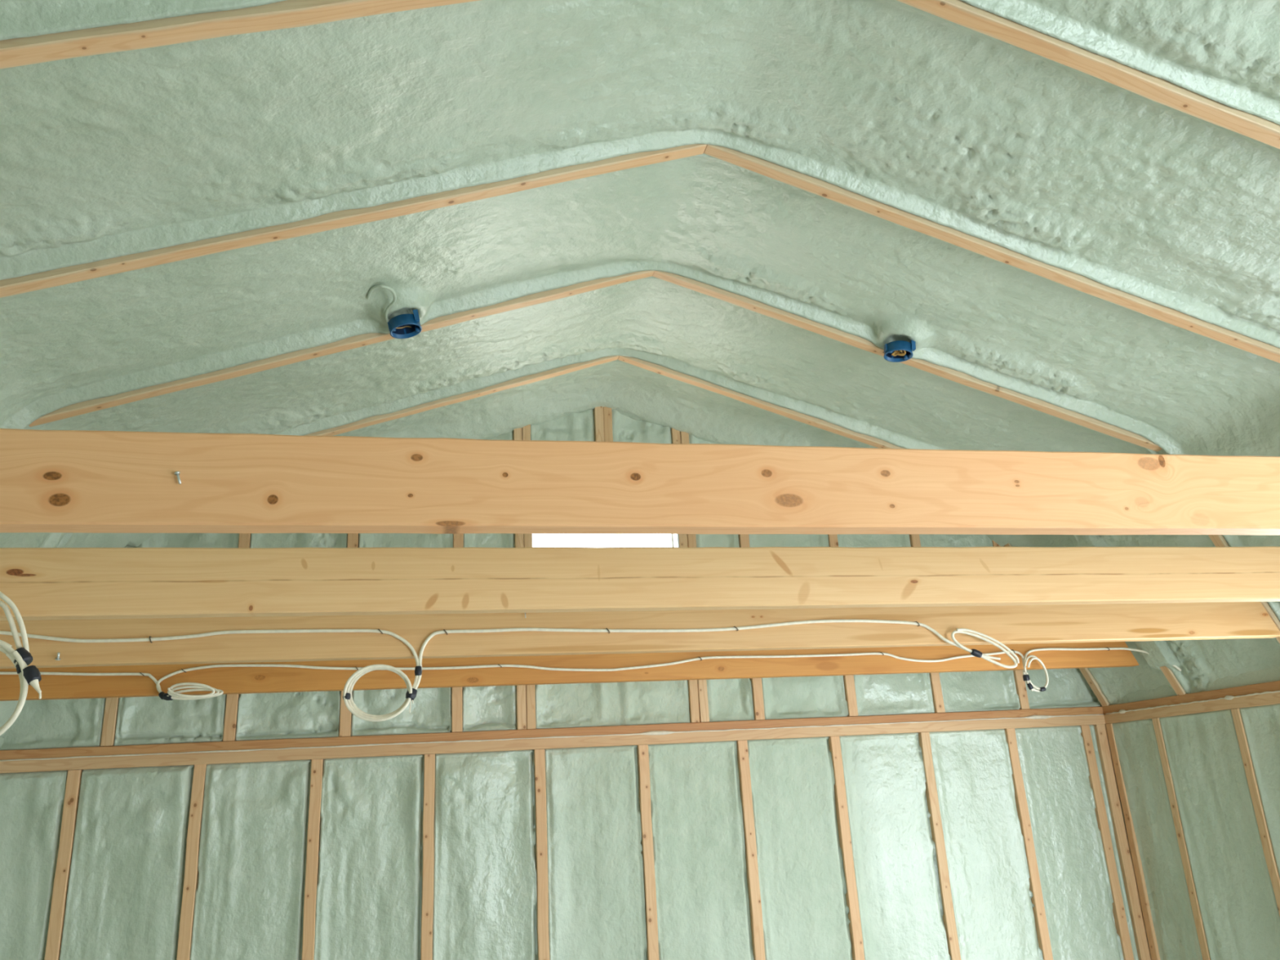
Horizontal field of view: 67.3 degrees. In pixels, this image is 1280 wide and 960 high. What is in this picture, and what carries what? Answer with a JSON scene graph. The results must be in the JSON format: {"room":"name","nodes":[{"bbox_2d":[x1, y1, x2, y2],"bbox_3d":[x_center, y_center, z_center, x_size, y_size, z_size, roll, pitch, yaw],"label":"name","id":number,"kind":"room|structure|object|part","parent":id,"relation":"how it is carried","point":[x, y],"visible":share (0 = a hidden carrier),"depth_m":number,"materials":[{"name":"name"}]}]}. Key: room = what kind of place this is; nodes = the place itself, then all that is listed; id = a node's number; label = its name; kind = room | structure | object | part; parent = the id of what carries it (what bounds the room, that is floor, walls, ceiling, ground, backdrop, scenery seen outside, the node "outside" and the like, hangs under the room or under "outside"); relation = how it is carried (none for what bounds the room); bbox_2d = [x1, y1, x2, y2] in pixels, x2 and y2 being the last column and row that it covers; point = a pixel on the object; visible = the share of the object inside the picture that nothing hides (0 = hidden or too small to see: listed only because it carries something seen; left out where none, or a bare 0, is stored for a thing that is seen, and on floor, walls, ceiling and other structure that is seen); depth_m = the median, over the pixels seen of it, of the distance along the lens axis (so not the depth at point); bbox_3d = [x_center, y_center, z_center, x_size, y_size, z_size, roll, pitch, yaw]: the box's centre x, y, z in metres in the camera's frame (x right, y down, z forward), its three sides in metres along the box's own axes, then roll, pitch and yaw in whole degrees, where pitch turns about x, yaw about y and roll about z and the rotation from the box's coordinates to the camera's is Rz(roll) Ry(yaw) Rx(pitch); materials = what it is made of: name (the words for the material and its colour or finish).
{"room":"unfinished house interior","nodes":[
{"label":"unfinished house interior","id":0,"kind":"room"},
{"bbox_2d":[0,737,4,749],"bbox_3d":[-1.677,1.036,0.717,0.024,1.950,5.250,1,-18,-12],"label":"wall","id":1,"kind":"structure","parent":0,"point":[2,740],"depth_m":3.37,"materials":[{"name":"plastic"}]},
{"bbox_2d":[0,408,1151,959],"bbox_3d":[-0.094,1.157,3.767,4.602,3.438,0.080,1,-18,-12],"label":"wall","id":2,"kind":"structure","parent":0,"point":[124,900],"depth_m":3.67,"materials":[{"name":"plastic"}]},
{"bbox_2d":[0,714,1105,773],"bbox_3d":[-0.111,1.031,3.816,4.384,0.052,0.108,1,-18,-12],"label":"wall plate","id":3,"kind":"object","parent":2,"relation":"attached to","point":[653,737],"visible":0.94,"depth_m":3.69,"materials":[{"name":"brown wood"}]},
{"bbox_2d":[0,706,1103,759],"bbox_3d":[-0.114,1.002,3.833,4.384,0.037,0.102,1,-18,-12],"label":"wall plate","id":4,"kind":"object","parent":3,"relation":"on","point":[771,723],"visible":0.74,"depth_m":3.71,"materials":[{"name":"brown wood"}]},
{"bbox_2d":[100,697,119,746],"bbox_3d":[-1.927,0.627,3.574,0.042,0.705,0.101,1,-18,-12],"label":"stud","id":5,"kind":"object","parent":4,"relation":"on","point":[109,722],"visible":0.17,"depth_m":3.45,"materials":[{"name":"brown wood"}]},
{"bbox_2d":[222,533,250,741],"bbox_3d":[-1.533,0.529,3.692,0.042,0.921,0.101,1,-18,-12],"label":"stud","id":6,"kind":"object","parent":4,"relation":"on","point":[244,541],"visible":0.15,"depth_m":3.54,"materials":[{"name":"brown wood"}]},
{"bbox_2d":[339,533,358,737],"bbox_3d":[-1.139,0.472,3.796,0.042,1.054,0.102,1,-18,-12],"label":"stud","id":7,"kind":"object","parent":4,"relation":"on","point":[345,717],"visible":0.12,"depth_m":3.61,"materials":[{"name":"brown wood"}]},
{"bbox_2d":[451,533,463,732],"bbox_3d":[-0.740,0.413,3.902,0.042,1.188,0.103,1,-18,-12],"label":"stud","id":8,"kind":"object","parent":4,"relation":"on","point":[458,539],"visible":0.18,"depth_m":3.70,"materials":[{"name":"brown wood"}]},
{"bbox_2d":[513,427,526,729],"bbox_3d":[-0.500,0.383,3.963,0.036,1.259,0.102,1,-18,-12],"label":"stud","id":9,"kind":"object","parent":4,"relation":"on","point":[519,541],"visible":0.2,"depth_m":3.76,"materials":[{"name":"brown wood"}]},
{"bbox_2d":[521,424,535,728],"bbox_3d":[-0.464,0.378,3.973,0.036,1.271,0.101,1,-18,-12],"label":"stud","id":10,"kind":"object","parent":4,"relation":"on","point":[526,431],"visible":0.2,"depth_m":3.77,"materials":[{"name":"brown wood"}]},
{"bbox_2d":[671,427,699,722],"bbox_3d":[0.182,0.386,4.109,0.038,1.273,0.102,1,-18,-12],"label":"stud","id":11,"kind":"object","parent":4,"relation":"on","point":[692,684],"visible":0.2,"depth_m":3.91,"materials":[{"name":"brown wood"}]},
{"bbox_2d":[680,431,709,722],"bbox_3d":[0.220,0.393,4.115,0.038,1.260,0.102,1,-18,-12],"label":"stud","id":12,"kind":"object","parent":4,"relation":"on","point":[691,539],"visible":0.15,"depth_m":3.91,"materials":[{"name":"brown wood"}]},
{"bbox_2d":[737,533,764,719],"bbox_3d":[0.451,0.427,4.153,0.042,1.193,0.102,1,-18,-12],"label":"stud","id":13,"kind":"object","parent":4,"relation":"on","point":[744,540],"visible":0.12,"depth_m":3.96,"materials":[{"name":"brown wood"}]},
{"bbox_2d":[827,534,857,716],"bbox_3d":[0.856,0.496,4.217,0.042,1.059,0.101,1,-18,-12],"label":"stud","id":14,"kind":"object","parent":4,"relation":"on","point":[849,683],"visible":0.13,"depth_m":4.04,"materials":[{"name":"brown wood"}]},
{"bbox_2d":[909,533,945,712],"bbox_3d":[1.246,0.564,4.279,0.043,0.930,0.102,1,-18,-12],"label":"stud","id":15,"kind":"object","parent":4,"relation":"on","point":[937,696],"visible":0.12,"depth_m":4.12,"materials":[{"name":"brown wood"}]},
{"bbox_2d":[991,540,1030,709],"bbox_3d":[1.645,0.642,4.338,0.043,0.774,0.102,1,-18,-12],"label":"stud","id":16,"kind":"object","parent":4,"relation":"on","point":[1021,691],"visible":0.14,"depth_m":4.20,"materials":[{"name":"brown wood"}]},
{"bbox_2d":[532,533,679,547],"bbox_3d":[-0.151,0.349,4.061,0.634,0.741,0.110,1,-18,-12],"label":"window","id":17,"kind":"structure","parent":2,"relation":"in","point":[588,540],"depth_m":4.12,"materials":[{"name":"white plastic"}]},
{"bbox_3d":[-0.158,0.359,4.091,0.622,0.700,0.025,1,-18,-12],"label":"sash","id":18,"kind":"part","parent":17,"relation":"part of","materials":[{"name":"white plastic"}]},
{"bbox_3d":[-0.167,-0.052,4.192,0.623,0.101,0.090,1,-18,-12],"label":"window header","id":19,"kind":"object","parent":2,"relation":"attached to","visible":0},
{"bbox_2d":[593,406,604,441],"bbox_3d":[-0.185,-0.209,4.225,0.038,0.225,0.101,1,-18,-12],"label":"post","id":20,"kind":"object","parent":19,"relation":"on","point":[598,411],"visible":0.55,"depth_m":4.18,"materials":[{"name":"brown wood"}]},
{"bbox_2d":[603,406,613,441],"bbox_3d":[-0.148,-0.209,4.233,0.039,0.225,0.100,1,-18,-12],"label":"post","id":21,"kind":"object","parent":19,"relation":"on","point":[607,414],"visible":0.5,"depth_m":4.19,"materials":[{"name":"brown wood"}]},
{"bbox_2d":[0,0,1279,737],"bbox_3d":[0.374,-0.441,1.657,4.568,1.545,5.251,1,-18,-12],"label":"ceiling","id":22,"kind":"structure","parent":0,"point":[895,104],"depth_m":2.53,"materials":[{"name":"plastic"}]},
{"bbox_2d":[0,0,480,69],"bbox_3d":[-0.570,-0.906,1.750,1.823,0.744,0.044,1,-18,-12],"label":"rafter","id":23,"kind":"object","parent":22,"relation":"attached to","point":[20,51],"visible":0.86,"depth_m":1.66,"materials":[{"name":"brown wood"}]},
{"bbox_2d":[28,270,654,426],"bbox_3d":[-0.835,-0.493,2.976,1.823,0.743,0.044,1,-18,-12],"label":"rafter","id":24,"kind":"object","parent":22,"relation":"attached to","point":[360,340],"visible":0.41,"depth_m":2.90,"materials":[{"name":"brown wood"}]},
{"bbox_2d":[0,143,706,297],"bbox_3d":[-0.703,-0.700,2.363,1.823,0.744,0.044,1,-18,-12],"label":"rafter","id":25,"kind":"object","parent":22,"relation":"attached to","point":[345,218],"visible":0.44,"depth_m":2.32,"materials":[{"name":"brown wood"}]},
{"bbox_2d":[387,309,422,338],"bbox_3d":[-0.711,-0.469,2.906,0.101,0.065,0.096,1,-18,-12],"label":"ceiling box","id":26,"kind":"object","parent":22,"relation":"attached to","point":[406,326],"visible":1,"depth_m":2.88,"materials":[{"name":"blue plastic"}]},
{"bbox_2d":[366,284,396,322],"bbox_3d":[-0.761,-0.519,2.819,0.080,0.044,0.157,5,-20,-23],"label":"cable","id":27,"kind":"object","parent":26,"relation":"attached to","point":[375,286],"visible":1,"depth_m":2.79,"materials":[{"name":"plastic"}]},
{"bbox_2d":[303,355,618,435],"bbox_3d":[-0.967,-0.288,3.589,1.823,0.743,0.044,1,-18,-12],"label":"rafter","id":28,"kind":"object","parent":22,"relation":"attached to","point":[372,420],"visible":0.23,"depth_m":3.65,"materials":[{"name":"brown wood"}]},
{"bbox_2d":[0,641,1138,701],"bbox_3d":[-0.066,0.665,3.504,4.261,0.137,0.046,1,-18,-12],"label":"tie beam","id":29,"kind":"structure","parent":22,"relation":"attached to","point":[231,680],"depth_m":3.43,"materials":[{"name":"brown wood"}]},
{"bbox_2d":[0,647,1182,700],"bbox_3d":[0.015,0.705,3.416,4.288,0.187,0.138,1,-18,-12],"label":"electrical cable","id":30,"kind":"object","parent":29,"relation":"attached to","point":[171,695],"visible":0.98,"depth_m":3.39,"materials":[{"name":"white plastic"}]},
{"bbox_2d":[0,428,1279,535],"bbox_3d":[0.371,0.018,1.587,4.156,0.138,0.049,1,-18,-12],"label":"tie beam","id":31,"kind":"structure","parent":22,"relation":"attached to","point":[51,481],"depth_m":1.47,"materials":[{"name":"brown wood"}]},
{"bbox_2d":[174,471,181,484],"bbox_3d":[-0.645,-0.003,1.344,0.011,0.019,0.007,1,-18,-12],"label":"nail","id":32,"kind":"object","parent":31,"relation":"attached to","point":[177,473],"visible":1,"depth_m":1.34,"materials":[{"name":"metal"}]},
{"bbox_2d":[0,546,1279,620],"bbox_3d":[0.238,0.225,2.201,4.156,0.138,0.046,1,-18,-12],"label":"tie beam","id":33,"kind":"structure","parent":22,"relation":"attached to","point":[43,584],"depth_m":2.11,"materials":[{"name":"brown wood"}]},
{"bbox_2d":[0,591,41,735],"bbox_3d":[-1.307,0.304,1.772,0.428,0.376,0.067,-3,-18,1],"label":"electrical cable","id":34,"kind":"object","parent":33,"relation":"hanging from","point":[21,657],"visible":1,"depth_m":1.76,"materials":[{"name":"white plastic"}]},
{"bbox_2d":[0,601,1279,668],"bbox_3d":[0.104,0.435,2.823,4.156,0.137,0.047,1,-18,-12],"label":"tie beam","id":35,"kind":"structure","parent":22,"relation":"attached to","point":[1135,622],"depth_m":2.76,"materials":[{"name":"brown wood"}]},
{"bbox_2d":[55,652,60,660],"bbox_3d":[-1.476,0.448,2.439,0.013,0.020,0.016,1,-18,-12],"label":"nail","id":36,"kind":"object","parent":35,"relation":"attached to","point":[58,658],"visible":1,"depth_m":2.44,"materials":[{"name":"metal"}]},
{"bbox_2d":[0,619,1019,721],"bbox_3d":[-0.312,0.514,2.651,2.997,0.269,0.052,1,-18,-12],"label":"electrical cable","id":37,"kind":"object","parent":35,"relation":"attached to","point":[411,692],"visible":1,"depth_m":2.62,"materials":[{"name":"white plastic"}]},
{"bbox_2d":[617,355,905,448],"bbox_3d":[0.818,-0.264,3.966,1.823,0.744,0.044,1,-18,-12],"label":"rafter","id":38,"kind":"object","parent":22,"relation":"attached to","point":[815,422],"visible":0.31,"depth_m":3.90,"materials":[{"name":"brown wood"}]},
{"bbox_2d":[884,340,915,362],"bbox_3d":[0.871,-0.436,3.247,0.097,0.048,0.096,1,-18,-12],"label":"ceiling box","id":39,"kind":"object","parent":22,"relation":"attached to","point":[898,351],"visible":1,"depth_m":3.23,"materials":[{"name":"blue plastic"}]},
{"bbox_2d":[652,271,1161,451],"bbox_3d":[0.950,-0.469,3.353,1.823,0.742,0.044,1,-18,-12],"label":"rafter","id":40,"kind":"object","parent":22,"relation":"attached to","point":[748,304],"visible":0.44,"depth_m":3.33,"materials":[{"name":"brown wood"}]},
{"bbox_2d":[703,144,1279,363],"bbox_3d":[1.082,-0.676,2.740,1.823,0.744,0.044,1,-18,-12],"label":"rafter","id":41,"kind":"object","parent":22,"relation":"attached to","point":[816,186],"visible":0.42,"depth_m":2.70,"materials":[{"name":"brown wood"}]},
{"bbox_2d":[896,0,1279,149],"bbox_3d":[1.214,-0.883,2.127,1.823,0.743,0.044,1,-18,-12],"label":"rafter","id":42,"kind":"object","parent":22,"relation":"attached to","point":[1162,91],"visible":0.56,"depth_m":2.08,"materials":[{"name":"brown wood"}]},
{"bbox_2d":[1097,666,1279,959],"bbox_3d":[2.603,1.088,1.626,0.030,1.967,5.258,1,-18,-12],"label":"wall","id":43,"kind":"structure","parent":0,"point":[1237,900],"depth_m":3.66,"materials":[{"name":"plastic"}]},
{"bbox_2d":[1103,690,1279,724],"bbox_3d":[2.489,0.415,2.358,0.109,0.052,4.043,1,-18,-12],"label":"wall plate","id":44,"kind":"object","parent":43,"relation":"on","point":[1265,698],"visible":0.99,"depth_m":3.71,"materials":[{"name":"brown wood"}]},
{"bbox_2d":[1102,680,1279,714],"bbox_3d":[2.494,0.384,2.371,0.101,0.036,4.045,1,-18,-12],"label":"wall plate","id":45,"kind":"object","parent":44,"relation":"on","point":[1270,686],"visible":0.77,"depth_m":3.72,"materials":[{"name":"brown wood"}]},
{"bbox_2d":[1004,542,1110,706],"bbox_3d":[1.884,0.618,4.319,0.446,0.826,0.043,1,-18,-12],"label":"rafter","id":46,"kind":"object","parent":45,"relation":"on","point":[1086,674],"visible":0.14,"depth_m":4.24,"materials":[{"name":"brown wood"}]},
{"bbox_2d":[1159,666,1186,695],"bbox_3d":[1.976,0.474,3.890,0.447,0.826,0.043,1,-18,-12],"label":"rafter","id":47,"kind":"object","parent":45,"relation":"on","point":[1168,673],"visible":0.16,"depth_m":3.81,"materials":[{"name":"brown wood"}]},
{"bbox_2d":[1208,534,1279,644],"bbox_3d":[2.094,0.289,3.344,0.447,0.826,0.044,1,-18,-12],"label":"rafter","id":48,"kind":"object","parent":45,"relation":"on","point":[1218,540],"visible":0.07,"depth_m":3.29,"materials":[{"name":"brown wood"}]},
{"bbox_3d":[0.509,1.955,0.851,4.600,0.040,5.400,1,-18,-12],"label":"floor","id":49,"kind":"structure","parent":0,"visible":0},
{"bbox_2d":[44,769,82,959],"bbox_3d":[-1.950,1.869,3.151,0.043,1.758,0.103,1,-18,-12],"label":"stud","id":50,"kind":"object","parent":49,"relation":"on","point":[60,886],"visible":0.72,"depth_m":3.28,"materials":[{"name":"brown wood"}]},
{"bbox_2d":[176,764,207,959],"bbox_3d":[-1.549,1.874,3.235,0.043,1.758,0.103,1,-18,-12],"label":"stud","id":51,"kind":"object","parent":49,"relation":"on","point":[191,873],"visible":0.75,"depth_m":3.36,"materials":[{"name":"brown wood"}]},
{"bbox_2d":[301,759,323,959],"bbox_3d":[-1.154,1.880,3.318,0.043,1.758,0.103,1,-18,-12],"label":"stud","id":52,"kind":"object","parent":49,"relation":"on","point":[317,765],"visible":0.76,"depth_m":3.44,"materials":[{"name":"brown wood"}]},
{"bbox_2d":[420,754,435,959],"bbox_3d":[-0.758,1.885,3.402,0.043,1.758,0.103,1,-18,-12],"label":"stud","id":53,"kind":"object","parent":49,"relation":"on","point":[426,953],"visible":0.97,"depth_m":3.51,"materials":[{"name":"brown wood"}]},
{"bbox_2d":[533,749,549,959],"bbox_3d":[-0.351,1.891,3.488,0.043,1.758,0.103,1,-18,-12],"label":"stud","id":54,"kind":"object","parent":49,"relation":"on","point":[539,754],"visible":0.8,"depth_m":3.59,"materials":[{"name":"brown wood"}]},
{"bbox_2d":[637,744,658,959],"bbox_3d":[0.048,1.896,3.572,0.043,1.758,0.103,1,-18,-12],"label":"stud","id":55,"kind":"object","parent":49,"relation":"on","point":[647,851],"visible":0.78,"depth_m":3.67,"materials":[{"name":"brown wood"}]},
{"bbox_2d":[736,740,765,959],"bbox_3d":[0.451,1.902,3.657,0.043,1.758,0.103,1,-18,-12],"label":"stud","id":56,"kind":"object","parent":49,"relation":"on","point":[756,915],"visible":0.74,"depth_m":3.75,"materials":[{"name":"brown wood"}]},
{"bbox_2d":[828,736,864,959],"bbox_3d":[0.841,1.907,3.739,0.043,1.758,0.103,1,-18,-12],"label":"stud","id":57,"kind":"object","parent":49,"relation":"on","point":[855,931],"visible":0.73,"depth_m":3.83,"materials":[{"name":"brown wood"}]},
{"bbox_2d":[918,732,960,959],"bbox_3d":[1.235,1.913,3.822,0.043,1.758,0.103,1,-18,-12],"label":"stud","id":58,"kind":"object","parent":49,"relation":"on","point":[948,917],"visible":0.57,"depth_m":3.91,"materials":[{"name":"brown wood"}]},
{"bbox_2d":[1004,728,1053,959],"bbox_3d":[1.629,1.918,3.905,0.043,1.758,0.103,1,-18,-12],"label":"stud","id":59,"kind":"object","parent":49,"relation":"on","point":[1042,933],"visible":0.54,"depth_m":3.98,"materials":[{"name":"brown wood"}]},
{"bbox_2d":[1080,724,1133,959],"bbox_3d":[1.986,1.923,3.981,0.042,1.758,0.103,1,-18,-12],"label":"stud","id":60,"kind":"object","parent":49,"relation":"on","point":[1118,910],"visible":0.52,"depth_m":4.05,"materials":[{"name":"brown wood"}]},
{"bbox_2d":[1093,724,1151,959],"bbox_3d":[2.057,1.922,3.991,0.048,1.758,0.102,1,-18,-12],"label":"stud","id":61,"kind":"object","parent":49,"relation":"on","point":[1102,740],"visible":0.5,"depth_m":4.06,"materials":[{"name":"brown wood"}]},
{"bbox_2d":[1105,723,1159,959],"bbox_3d":[2.112,1.900,3.931,0.048,1.758,0.040,1,-18,-12],"label":"post","id":62,"kind":"object","parent":49,"relation":"on","point":[1152,940],"visible":0.64,"depth_m":4.03,"materials":[{"name":"brown wood"}]},
{"bbox_2d":[1151,718,1210,959],"bbox_3d":[2.197,1.809,3.666,0.103,1.758,0.039,1,-18,-12],"label":"stud","id":63,"kind":"object","parent":49,"relation":"on","point":[1156,722],"visible":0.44,"depth_m":3.78,"materials":[{"name":"brown wood"}]},
{"bbox_2d":[1231,708,1279,915],"bbox_3d":[2.280,1.678,3.278,0.102,1.758,0.039,1,-18,-12],"label":"stud","id":64,"kind":"object","parent":49,"relation":"on","point":[1266,842],"visible":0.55,"depth_m":3.43,"materials":[{"name":"brown wood"}]}
]}

